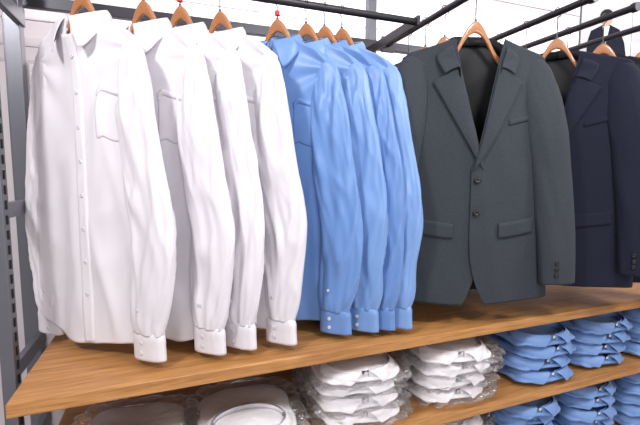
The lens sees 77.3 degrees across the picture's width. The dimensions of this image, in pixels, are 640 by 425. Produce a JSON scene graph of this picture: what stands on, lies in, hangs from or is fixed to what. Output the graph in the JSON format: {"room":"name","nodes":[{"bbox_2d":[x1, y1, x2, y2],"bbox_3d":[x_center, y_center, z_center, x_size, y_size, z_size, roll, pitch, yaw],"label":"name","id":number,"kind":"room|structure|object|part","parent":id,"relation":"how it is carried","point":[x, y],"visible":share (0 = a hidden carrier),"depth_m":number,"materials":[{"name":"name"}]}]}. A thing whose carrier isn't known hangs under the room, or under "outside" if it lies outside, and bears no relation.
{"room":"clothing store","nodes":[
{"label":"clothing store","id":0,"kind":"room"},
{"bbox_2d":[0,0,639,61],"bbox_3d":[1.173,-1.686,2.426,16.000,0.100,12.000,-2,6,-20],"label":"ceiling","id":1,"kind":"structure","parent":0,"point":[457,27],"depth_m":3.56,"materials":[{"name":"white paint"}]},
{"bbox_2d":[0,44,37,62],"bbox_3d":[-0.018,-1.856,5.609,12.000,0.140,0.100,-2,6,-20],"label":"trim","id":2,"kind":"structure","parent":1,"relation":"attached to","point":[31,52],"depth_m":4.38,"materials":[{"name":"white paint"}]},
{"bbox_2d":[0,17,399,64],"bbox_3d":[0.297,-1.777,4.769,12.000,0.140,0.100,-2,6,-20],"label":"trim","id":3,"kind":"structure","parent":1,"relation":"attached to","point":[34,30],"depth_m":3.65,"materials":[{"name":"white paint"}]},
{"bbox_2d":[247,3,277,39],"bbox_3d":[-0.301,-1.645,2.949,0.080,0.070,6.000,-2,6,-20],"label":"trim","id":4,"kind":"structure","parent":1,"relation":"attached to","point":[266,10],"depth_m":3.30,"materials":[{"name":"white paint"}]},
{"bbox_2d":[90,0,541,53],"bbox_3d":[0.613,-1.697,3.930,12.000,0.140,0.100,-2,6,-20],"label":"trim","id":5,"kind":"structure","parent":1,"relation":"attached to","point":[167,6],"depth_m":3.41,"materials":[{"name":"white paint"}]},
{"bbox_2d":[376,0,490,57],"bbox_3d":[1.104,-1.694,3.471,0.080,0.070,6.000,-2,6,-20],"label":"trim","id":6,"kind":"structure","parent":1,"relation":"attached to","point":[438,23],"depth_m":3.70,"materials":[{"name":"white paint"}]},
{"bbox_2d":[349,0,639,48],"bbox_3d":[0.928,-1.618,3.091,12.000,0.140,0.100,-2,6,-20],"label":"trim","id":7,"kind":"structure","parent":1,"relation":"attached to","point":[463,12],"depth_m":3.20,"materials":[{"name":"white paint"}]},
{"bbox_2d":[528,11,639,53],"bbox_3d":[2.509,-1.744,3.994,0.080,0.070,6.000,-2,6,-20],"label":"trim","id":8,"kind":"structure","parent":1,"relation":"attached to","point":[540,48],"depth_m":4.05,"materials":[{"name":"white paint"}]},
{"bbox_2d":[437,0,639,36],"bbox_3d":[1.501,-1.508,2.995,11.000,0.058,0.060,-2,6,-20],"label":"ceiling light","id":9,"kind":"object","parent":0,"point":[483,4],"visible":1,"depth_m":2.96,"materials":[{"name":"white paint"}]},
{"bbox_3d":[1.173,1.301,2.708,16.000,0.100,12.000,-2,6,-20],"label":"floor","id":10,"kind":"structure","parent":0,"visible":0},
{"bbox_2d":[0,0,639,424],"bbox_3d":[0.427,0.144,1.663,3.250,2.400,0.778,-2,6,-20],"label":"display rack","id":11,"kind":"object","parent":10,"relation":"on","point":[46,379],"visible":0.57,"depth_m":1.32,"materials":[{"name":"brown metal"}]},
{"bbox_3d":[-0.846,0.200,1.074,0.032,2.400,0.044,-2,6,-20],"label":"post","id":12,"kind":"part","parent":11,"relation":"part of","materials":[{"name":"grey metal"}]},
{"bbox_3d":[-1.074,0.163,1.467,0.040,2.400,0.040,-2,6,-20],"label":"upright post","id":13,"kind":"part","parent":11,"relation":"part of","materials":[{"name":"grey metal"}]},
{"bbox_3d":[-0.987,0.173,1.362,0.044,2.400,0.044,-2,6,-20],"label":"post","id":14,"kind":"part","parent":11,"relation":"part of","materials":[{"name":"grey paint"}]},
{"bbox_3d":[0.270,0.360,2.034,3.200,1.900,0.016,-2,6,-20],"label":"panel","id":15,"kind":"part","parent":11,"relation":"part of","materials":[{"name":"grey paint"}]},
{"bbox_2d":[67,0,94,33],"bbox_3d":[-0.652,-0.553,1.097,0.360,0.253,0.028,2,6,22],"label":"clothes hanger","id":16,"kind":"object","parent":11,"relation":"hanging from","point":[77,5],"visible":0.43,"depth_m":1.09,"materials":[{"name":"brown wood"}]},
{"bbox_2d":[25,10,176,362],"bbox_3d":[-0.646,-0.087,1.141,0.613,0.958,0.121,2,6,22],"label":"dress shirt","id":17,"kind":"object","parent":16,"relation":"hanging from","point":[100,221],"visible":1,"depth_m":1.09,"materials":[{"name":"white fabric"}]},
{"bbox_2d":[71,394,199,424],"bbox_3d":[-0.528,0.647,1.107,0.383,0.124,0.410,-1,6,-15],"label":"stack","id":18,"kind":"object","parent":11,"relation":"on","point":[159,413],"visible":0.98,"depth_m":1.21,"materials":[{"name":"white fabric"}]},
{"bbox_2d":[130,0,155,34],"bbox_3d":[-0.507,-0.558,1.151,0.360,0.253,0.027,2,6,24],"label":"clothes hanger","id":19,"kind":"object","parent":11,"relation":"hanging from","point":[143,8],"visible":0.44,"depth_m":1.14,"materials":[{"name":"brown wood"}]},
{"bbox_2d":[121,18,234,355],"bbox_3d":[-0.505,-0.092,1.196,0.627,0.958,0.121,2,6,24],"label":"dress shirt","id":20,"kind":"object","parent":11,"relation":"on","point":[187,126],"visible":0.5,"depth_m":1.09,"materials":[{"name":"white fabric"}]},
{"bbox_2d":[170,0,192,27],"bbox_3d":[-0.413,-0.561,1.186,0.360,0.253,0.026,3,6,26],"label":"clothes hanger","id":21,"kind":"object","parent":11,"relation":"hanging from","point":[180,13],"visible":0.38,"depth_m":1.18,"materials":[{"name":"brown wood"}]},
{"bbox_2d":[172,22,264,350],"bbox_3d":[-0.418,-0.096,1.235,0.610,0.958,0.121,3,6,26],"label":"dress shirt","id":22,"kind":"object","parent":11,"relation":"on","point":[224,66],"visible":0.34,"depth_m":1.10,"materials":[{"name":"white fabric"}]},
{"bbox_2d":[209,0,232,33],"bbox_3d":[-0.305,-0.565,1.226,0.360,0.253,0.026,3,6,27],"label":"clothes hanger","id":23,"kind":"object","parent":11,"relation":"hanging from","point":[220,18],"visible":0.45,"depth_m":1.22,"materials":[{"name":"brown wood"}]},
{"bbox_2d":[182,376,310,424],"bbox_3d":[-0.229,0.637,1.217,0.390,0.124,0.404,-1,6,-15],"label":"shirt","id":24,"kind":"object","parent":11,"relation":"on","point":[259,404],"visible":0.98,"depth_m":1.24,"materials":[{"name":"white fabric"}]},
{"bbox_2d":[212,27,306,345],"bbox_3d":[-0.300,-0.099,1.270,0.612,0.958,0.121,3,6,27],"label":"dress shirt","id":25,"kind":"object","parent":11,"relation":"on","point":[285,216],"visible":0.44,"depth_m":1.15,"materials":[{"name":"white fabric"}]},
{"bbox_2d":[264,5,320,63],"bbox_3d":[-0.137,-0.571,1.289,0.360,0.253,0.027,3,6,25],"label":"clothes hanger","id":26,"kind":"object","parent":11,"relation":"hanging from","point":[277,25],"visible":0.49,"depth_m":1.28,"materials":[{"name":"brown wood"}]},
{"bbox_2d":[298,0,318,40],"bbox_3d":[-0.046,-0.574,1.323,0.360,0.253,0.025,3,6,28],"label":"clothes hanger","id":27,"kind":"object","parent":11,"relation":"hanging from","point":[306,29],"visible":0.38,"depth_m":1.31,"materials":[{"name":"brown wood"}]},
{"bbox_2d":[303,38,387,332],"bbox_3d":[-0.045,-0.109,1.369,0.592,0.958,0.121,3,6,28],"label":"dress shirt","id":28,"kind":"object","parent":27,"relation":"hanging from","point":[371,184],"visible":0.29,"depth_m":1.23,"materials":[{"name":"blue fabric"}]},
{"bbox_2d":[259,34,362,335],"bbox_3d":[-0.138,-0.106,1.335,0.612,0.958,0.121,3,6,25],"label":"dress shirt","id":29,"kind":"object","parent":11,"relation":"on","point":[318,110],"visible":0.49,"depth_m":1.23,"materials":[{"name":"blue fabric"}]},
{"bbox_2d":[5,283,639,418],"bbox_3d":[0.570,0.378,1.703,2.964,0.034,0.600,-2,6,-20],"label":"wood shelf","id":30,"kind":"object","parent":11,"relation":"attached to","point":[68,374],"depth_m":1.19,"materials":[{"name":"brown wood"}]},
{"bbox_2d":[317,2,336,42],"bbox_3d":[0.015,-0.576,1.345,0.360,0.253,0.024,3,6,30],"label":"clothes hanger","id":31,"kind":"object","parent":11,"relation":"hanging from","point":[324,32],"visible":0.34,"depth_m":1.33,"materials":[{"name":"brown wood"}]},
{"bbox_3d":[-0.273,-0.674,1.228,1.330,0.025,0.025,-2,6,-20],"label":"hang rail","id":32,"kind":"part","parent":11,"relation":"part of","materials":[{"name":"grey metal"}]},
{"bbox_2d":[335,4,353,44],"bbox_3d":[0.074,-0.578,1.367,0.360,0.253,0.024,3,6,32],"label":"clothes hanger","id":33,"kind":"object","parent":11,"relation":"hanging from","point":[342,34],"visible":0.27,"depth_m":1.35,"materials":[{"name":"brown wood"}]},
{"bbox_2d":[331,40,404,330],"bbox_3d":[0.014,-0.111,1.392,0.594,0.958,0.121,3,6,30],"label":"dress shirt","id":34,"kind":"object","parent":33,"relation":"hanging from","point":[389,146],"visible":0.24,"depth_m":1.24,"materials":[{"name":"blue fabric"}]},
{"bbox_2d":[349,42,422,329],"bbox_3d":[0.077,-0.112,1.412,0.600,0.959,0.121,3,6,32],"label":"dress shirt","id":35,"kind":"object","parent":33,"relation":"hanging from","point":[413,210],"visible":0.18,"depth_m":1.26,"materials":[{"name":"blue fabric"}]},
{"bbox_2d":[59,352,639,424],"bbox_3d":[0.570,0.667,1.730,2.964,0.034,0.600,-2,6,-20],"label":"wood shelf","id":36,"kind":"object","parent":11,"relation":"attached to","point":[510,392],"depth_m":1.49,"materials":[{"name":"brown wood"}]},
{"bbox_2d":[290,350,413,424],"bbox_3d":[0.102,0.572,1.407,0.391,0.222,0.405,-1,6,-15],"label":"stack","id":37,"kind":"object","parent":11,"relation":"on","point":[364,390],"visible":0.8,"depth_m":1.28,"materials":[{"name":"white fabric"}]},
{"bbox_3d":[0.237,0.117,1.955,0.040,2.400,0.040,-2,6,-20],"label":"upright post","id":38,"kind":"part","parent":11,"relation":"part of","materials":[{"name":"grey metal"}]},
{"bbox_3d":[0.312,-0.778,1.856,0.060,0.070,0.012,-2,6,-20],"label":"arm plate","id":39,"kind":"part","parent":11,"relation":"part of","materials":[{"name":"grey metal"}]},
{"bbox_2d":[420,17,429,49],"bbox_3d":[0.417,-0.625,1.588,0.380,0.292,0.020,1,5,7],"label":"clothes hanger","id":40,"kind":"object","parent":11,"relation":"hanging from","point":[425,46],"visible":0.18,"depth_m":1.58,"materials":[{"name":"brown wood"}]},
{"bbox_3d":[0.431,-0.748,1.539,0.034,0.034,0.700,-2,6,-20],"label":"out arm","id":41,"kind":"part","parent":11,"relation":"part of","materials":[{"name":"grey metal"}]},
{"bbox_2d":[437,5,448,43],"bbox_3d":[0.459,-0.614,1.476,0.380,0.292,0.020,1,5,7],"label":"clothes hanger","id":42,"kind":"object","parent":11,"relation":"hanging from","point":[444,38],"visible":0.16,"depth_m":1.47,"materials":[{"name":"brown wood"}]},
{"bbox_2d":[401,335,505,407],"bbox_3d":[0.461,0.558,1.537,0.396,0.220,0.404,-1,6,-15],"label":"stack","id":43,"kind":"object","parent":11,"relation":"on","point":[451,373],"visible":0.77,"depth_m":1.41,"materials":[{"name":"white fabric"}]},
{"bbox_2d":[442,412,496,424],"bbox_3d":[0.470,0.869,1.572,0.374,0.276,0.392,-1,6,-15],"label":"stack","id":44,"kind":"object","parent":11,"relation":"on","point":[480,419],"visible":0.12,"depth_m":1.48,"materials":[{"name":"white fabric"}]},
{"bbox_2d":[458,0,499,63],"bbox_3d":[0.515,-0.600,1.327,0.380,0.292,0.020,0,5,-4],"label":"clothes hanger","id":45,"kind":"object","parent":11,"relation":"hanging from","point":[476,27],"visible":0.55,"depth_m":1.32,"materials":[{"name":"brown wood"}]},
{"bbox_2d":[397,36,575,305],"bbox_3d":[0.515,-0.146,1.369,0.711,0.916,0.160,0,5,-3],"label":"suit jacket","id":46,"kind":"object","parent":45,"relation":"hanging from","point":[491,143],"visible":0.82,"depth_m":1.33,"materials":[{"name":"grey fabric"}]},
{"bbox_2d":[485,396,560,424],"bbox_3d":[0.818,0.859,1.706,0.301,0.265,0.350,-1,6,-15],"label":"shirts","id":47,"kind":"object","parent":11,"relation":"on","point":[542,411],"visible":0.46,"depth_m":1.57,"materials":[{"name":"blue fabric"}]},
{"bbox_2d":[481,322,575,383],"bbox_3d":[0.853,0.546,1.685,0.323,0.211,0.357,-1,6,-15],"label":"shirts","id":48,"kind":"object","parent":11,"relation":"on","point":[535,354],"visible":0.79,"depth_m":1.54,"materials":[{"name":"blue fabric"}]},
{"bbox_3d":[0.810,-0.761,1.680,0.034,0.034,0.700,-2,6,-20],"label":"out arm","id":49,"kind":"part","parent":11,"relation":"part of","materials":[{"name":"grey metal"}]},
{"bbox_2d":[542,7,576,67],"bbox_3d":[0.884,-0.616,1.496,0.380,0.292,0.030,3,6,31],"label":"clothes hanger","id":50,"kind":"object","parent":11,"relation":"hanging from","point":[557,43],"visible":0.49,"depth_m":1.49,"materials":[{"name":"brown wood"}]},
{"bbox_2d":[540,49,639,287],"bbox_3d":[0.883,-0.175,1.537,0.692,0.890,0.160,3,6,31],"label":"suit jacket","id":51,"kind":"object","parent":50,"relation":"hanging from","point":[601,95],"visible":0.47,"depth_m":1.42,"materials":[{"name":"fabric"}]},
{"bbox_3d":[1.016,-0.769,1.757,0.034,0.034,0.700,-2,6,-20],"label":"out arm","id":52,"kind":"part","parent":11,"relation":"part of","materials":[{"name":"grey metal"}]},
{"bbox_2d":[551,381,616,424],"bbox_3d":[1.141,0.846,1.833,0.304,0.263,0.339,-1,6,-15],"label":"shirts","id":53,"kind":"object","parent":11,"relation":"on","point":[589,405],"visible":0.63,"depth_m":1.70,"materials":[{"name":"blue fabric"}]},
{"bbox_2d":[557,312,632,367],"bbox_3d":[1.167,0.534,1.807,0.310,0.211,0.361,-1,6,-15],"label":"shirts","id":54,"kind":"object","parent":11,"relation":"on","point":[597,340],"visible":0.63,"depth_m":1.67,"materials":[{"name":"blue fabric"}]},
{"bbox_3d":[1.241,-0.777,1.841,0.034,0.034,0.700,-2,6,-20],"label":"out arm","id":55,"kind":"part","parent":11,"relation":"part of","materials":[{"name":"grey metal"}]},
{"bbox_2d":[593,13,615,55],"bbox_3d":[1.097,-0.622,1.554,0.380,0.292,0.030,3,6,31],"label":"clothes hanger","id":56,"kind":"object","parent":11,"relation":"hanging from","point":[603,48],"visible":0.31,"depth_m":1.55,"materials":[{"name":"brown wood"}]},
{"bbox_2d":[615,54,639,282],"bbox_3d":[1.097,-0.181,1.595,0.691,0.890,0.160,3,6,31],"label":"suit jacket","id":57,"kind":"object","parent":56,"relation":"hanging from","point":[636,279],"visible":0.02,"depth_m":1.50,"materials":[{"name":"fabric"}]},
{"bbox_2d":[578,0,633,55],"bbox_3d":[1.405,-0.768,1.984,0.250,0.616,0.026,1,5,7],"label":"sign","id":58,"kind":"object","parent":11,"relation":"attached to","point":[622,45],"visible":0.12,"depth_m":1.96,"materials":[{"name":"paper"}]},
{"bbox_2d":[610,373,639,424],"bbox_3d":[1.470,0.837,1.945,0.302,0.266,0.338,-1,6,-15],"label":"shirts","id":59,"kind":"object","parent":11,"relation":"on","point":[626,395],"visible":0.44,"depth_m":1.81,"materials":[{"name":"blue fabric"}]},
{"bbox_2d":[616,308,639,355],"bbox_3d":[1.478,0.523,1.925,0.317,0.210,0.360,-1,6,-15],"label":"shirts","id":60,"kind":"object","parent":11,"relation":"on","point":[632,315],"visible":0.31,"depth_m":1.78,"materials":[{"name":"blue fabric"}]}
]}

